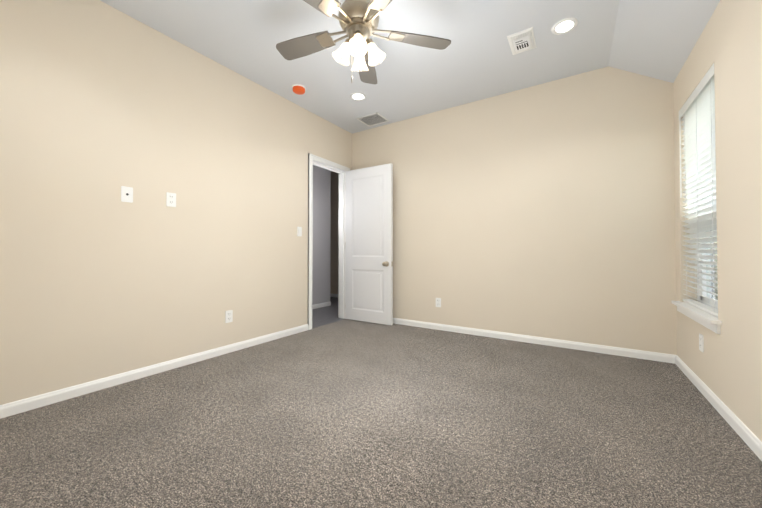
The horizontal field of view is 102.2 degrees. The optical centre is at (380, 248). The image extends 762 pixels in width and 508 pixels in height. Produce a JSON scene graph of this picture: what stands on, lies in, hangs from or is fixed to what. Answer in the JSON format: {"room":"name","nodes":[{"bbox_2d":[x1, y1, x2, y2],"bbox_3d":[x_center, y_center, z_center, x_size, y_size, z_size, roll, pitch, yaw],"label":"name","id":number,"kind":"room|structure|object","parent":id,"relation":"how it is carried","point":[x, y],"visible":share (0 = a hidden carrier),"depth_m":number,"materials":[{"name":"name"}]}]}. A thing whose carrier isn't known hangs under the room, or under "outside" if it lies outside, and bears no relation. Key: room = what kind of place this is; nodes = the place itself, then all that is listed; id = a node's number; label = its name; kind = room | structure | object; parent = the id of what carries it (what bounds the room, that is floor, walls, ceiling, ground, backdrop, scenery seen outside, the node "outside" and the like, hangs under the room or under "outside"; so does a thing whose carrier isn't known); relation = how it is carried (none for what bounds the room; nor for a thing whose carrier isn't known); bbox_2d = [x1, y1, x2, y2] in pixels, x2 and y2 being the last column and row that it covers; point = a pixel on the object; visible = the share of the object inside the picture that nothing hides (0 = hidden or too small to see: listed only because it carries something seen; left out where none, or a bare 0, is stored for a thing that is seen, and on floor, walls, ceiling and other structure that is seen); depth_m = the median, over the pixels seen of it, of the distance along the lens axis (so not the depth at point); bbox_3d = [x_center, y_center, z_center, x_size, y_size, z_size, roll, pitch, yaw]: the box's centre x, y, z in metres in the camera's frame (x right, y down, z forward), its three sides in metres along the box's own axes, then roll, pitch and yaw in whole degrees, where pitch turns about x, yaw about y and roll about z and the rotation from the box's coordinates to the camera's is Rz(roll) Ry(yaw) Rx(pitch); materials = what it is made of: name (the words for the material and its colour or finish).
{"room":"empty bedroom","nodes":[
{"label":"empty bedroom","id":0,"kind":"room"},
{"bbox_2d":[0,0,351,404],"bbox_3d":[-1.411,-0.331,2.586,0.120,2.440,3.860,-1,-1,33],"label":"wall","id":1,"kind":"structure","parent":0,"point":[101,103],"depth_m":2.07,"materials":[{"name":"beige paint"}]},
{"bbox_2d":[121,186,132,202],"bbox_3d":[-1.682,-0.358,2.037,0.013,0.102,0.063,-1,-1,33],"label":"outlet","id":2,"kind":"object","parent":1,"relation":"attached to","point":[126,194],"visible":1,"depth_m":2.04,"materials":[{"name":"white plastic"}]},
{"bbox_2d":[0,324,307,418],"bbox_3d":[-1.559,0.851,2.214,0.012,0.066,2.800,-1,-1,33],"label":"baseboard","id":3,"kind":"structure","parent":1,"relation":"attached to","point":[16,407],"depth_m":2.03,"materials":[{"name":"white paint"}]},
{"bbox_2d":[166,192,175,206],"bbox_3d":[-1.543,-0.358,2.260,0.007,0.102,0.063,-1,-1,33],"label":"electrical outlet","id":4,"kind":"object","parent":1,"relation":"attached to","point":[170,199],"visible":1,"depth_m":2.26,"materials":[{"name":"white plastic"}]},
{"bbox_2d":[225,310,232,322],"bbox_3d":[-1.300,0.582,2.628,0.007,0.102,0.063,-1,-1,33],"label":"electrical outlet","id":5,"kind":"object","parent":1,"relation":"attached to","point":[228,316],"visible":1,"depth_m":2.62,"materials":[{"name":"white plastic"}]},
{"bbox_2d":[297,227,301,235],"bbox_3d":[-0.874,-0.182,3.302,0.012,0.102,0.063,-1,-1,33],"label":"light switch","id":6,"kind":"object","parent":1,"relation":"attached to","point":[299,231],"visible":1,"depth_m":3.30,"materials":[{"name":"white plastic"}]},
{"bbox_2d":[308,153,349,329],"bbox_3d":[-0.666,-0.074,3.750,0.158,1.960,0.730,-1,-1,33],"label":"door frame","id":7,"kind":"structure","parent":1,"relation":"attached to","point":[311,157],"depth_m":3.98,"materials":[{"name":"white paint"}]},
{"bbox_2d":[345,163,392,324],"bbox_3d":[-0.162,-0.049,3.764,0.692,1.885,0.167,-1,-1,33],"label":"door","id":8,"kind":"structure","parent":1,"relation":"in","point":[369,252],"depth_m":3.73,"materials":[{"name":"white paint"}]},
{"bbox_2d":[312,165,331,304],"bbox_3d":[-1.678,-0.315,3.729,0.120,2.440,3.060,-1,-1,33],"label":"wall","id":9,"kind":"structure","parent":0,"point":[325,242],"depth_m":4.83,"materials":[{"name":"grey paint"}]},
{"bbox_2d":[312,301,330,308],"bbox_3d":[-1.612,0.872,3.730,0.012,0.066,2.960,-1,-1,33],"label":"baseboard","id":10,"kind":"structure","parent":9,"relation":"attached to","point":[319,305],"depth_m":4.79,"materials":[{"name":"white paint"}]},
{"bbox_2d":[312,297,343,327],"bbox_3d":[-1.709,0.967,4.407,2.600,0.096,4.000,-1,-1,33],"label":"floor","id":11,"kind":"structure","parent":0,"point":[321,316],"depth_m":4.26,"materials":[{"name":"grey carpet"}]},
{"bbox_2d":[332,171,337,293],"bbox_3d":[-0.675,-0.285,5.841,2.780,2.440,0.100,-1,-1,33],"label":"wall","id":12,"kind":"structure","parent":0,"point":[334,175],"depth_m":5.92,"materials":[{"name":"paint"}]},
{"bbox_2d":[100,0,619,133],"bbox_3d":[-0.003,-1.623,1.706,3.460,0.120,3.860,-1,-1,33],"label":"ceiling","id":13,"kind":"structure","parent":0,"point":[476,59],"depth_m":2.39,"materials":[{"name":"white paint"}]},
{"bbox_2d":[292,84,305,94],"bbox_3d":[-0.789,-1.523,2.954,0.132,0.045,0.132,-1,-1,33],"label":"smoke detector","id":14,"kind":"object","parent":13,"relation":"attached to","point":[299,89],"visible":1,"depth_m":2.92,"materials":[{"name":"orange plastic"}]},
{"bbox_2d":[350,92,365,100],"bbox_3d":[-0.232,-1.540,3.120,0.160,0.007,0.160,-1,-1,33],"label":"recessed light","id":15,"kind":"object","parent":13,"relation":"in","point":[357,96],"visible":1,"depth_m":3.11,"materials":[{"name":"white glass"}]},
{"bbox_2d":[276,0,450,83],"bbox_3d":[-0.157,-1.257,1.782,1.096,0.610,1.087,-1,-1,33],"label":"fan","id":16,"kind":"object","parent":13,"relation":"hanging from","point":[358,21],"visible":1,"depth_m":1.80,"materials":[{"name":"wood"}]},
{"bbox_2d":[356,112,388,126],"bbox_3d":[-0.095,-1.530,3.661,0.300,0.010,0.270,-1,-1,33],"label":"ceiling vent","id":17,"kind":"object","parent":13,"relation":"in","point":[373,119],"visible":1,"depth_m":3.65,"materials":[{"name":"white plastic"}]},
{"bbox_2d":[507,27,536,54],"bbox_3d":[1.061,-1.545,2.311,0.170,0.019,0.250,-1,-1,33],"label":"ceiling vent","id":18,"kind":"object","parent":13,"relation":"in","point":[521,41],"visible":1,"depth_m":2.28,"materials":[{"name":"white plastic"}]},
{"bbox_2d":[551,18,577,34],"bbox_3d":[1.285,-1.553,2.153,0.160,0.007,0.160,-1,-1,33],"label":"recessed light","id":19,"kind":"object","parent":13,"relation":"in","point":[563,26],"visible":1,"depth_m":2.15,"materials":[{"name":"white glass"}]},
{"bbox_2d":[0,319,761,507],"bbox_3d":[-0.028,0.927,1.686,3.160,0.100,3.620,-1,-1,33],"label":"floor carpet","id":20,"kind":"object","parent":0,"point":[347,413],"visible":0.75,"depth_m":1.44,"materials":[{"name":"grey carpet"}]},
{"bbox_2d":[352,66,676,354],"bbox_3d":[1.054,-0.322,3.232,3.340,2.440,0.120,-1,-1,33],"label":"wall","id":21,"kind":"structure","parent":0,"point":[546,210],"depth_m":2.86,"materials":[{"name":"beige paint"}]},
{"bbox_2d":[436,298,440,306],"bbox_3d":[0.636,0.601,3.411,0.063,0.102,0.007,-1,-1,33],"label":"electrical outlet","id":22,"kind":"object","parent":21,"relation":"attached to","point":[438,302],"visible":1,"depth_m":3.41,"materials":[{"name":"white plastic"}]},
{"bbox_2d":[393,318,671,362],"bbox_3d":[0.923,0.865,3.216,3.120,0.066,0.020,-1,-1,33],"label":"baseboard","id":23,"kind":"structure","parent":21,"relation":"attached to","point":[640,354],"depth_m":2.82,"materials":[{"name":"white paint"}]},
{"bbox_2d":[609,0,719,82],"bbox_3d":[1.210,-1.441,0.930,0.585,0.265,3.620,-1,-1,33],"label":"ceiling","id":24,"kind":"structure","parent":0,"point":[656,39],"depth_m":2.04,"materials":[{"name":"white paint"}]},
{"bbox_2d":[673,0,761,441],"bbox_3d":[1.380,-0.223,0.804,0.180,2.175,3.620,-1,-1,33],"label":"wall","id":25,"kind":"structure","parent":0,"point":[725,366],"depth_m":1.50,"materials":[{"name":"beige paint"}]},
{"bbox_2d":[671,300,721,333],"bbox_3d":[2.036,0.425,1.952,0.127,0.072,0.805,-1,-1,33],"label":"window sill","id":26,"kind":"structure","parent":25,"relation":"attached to","point":[712,322],"depth_m":1.85,"materials":[{"name":"white paint"}]},
{"bbox_2d":[679,63,717,316],"bbox_3d":[2.040,-0.318,1.960,0.072,1.398,0.697,-1,-1,33],"label":"window blind","id":27,"kind":"object","parent":25,"relation":"attached to","point":[697,111],"visible":0.85,"depth_m":1.95,"materials":[{"name":"white plastic"}]},
{"bbox_2d":[699,333,703,351],"bbox_3d":[1.968,0.580,1.889,0.007,0.102,0.063,-1,-1,33],"label":"electrical outlet","id":28,"kind":"object","parent":25,"relation":"attached to","point":[701,342],"visible":1,"depth_m":1.88,"materials":[{"name":"white plastic"}]},
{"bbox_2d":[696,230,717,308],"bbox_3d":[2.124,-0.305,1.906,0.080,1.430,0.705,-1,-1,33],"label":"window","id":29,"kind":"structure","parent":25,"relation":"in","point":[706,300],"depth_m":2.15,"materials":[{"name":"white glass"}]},
{"bbox_2d":[672,354,761,460],"bbox_3d":[1.299,0.832,0.841,0.012,0.066,3.620,-1,-1,33],"label":"baseboard","id":30,"kind":"structure","parent":25,"relation":"attached to","point":[748,436],"depth_m":1.58,"materials":[{"name":"white paint"}]}
]}

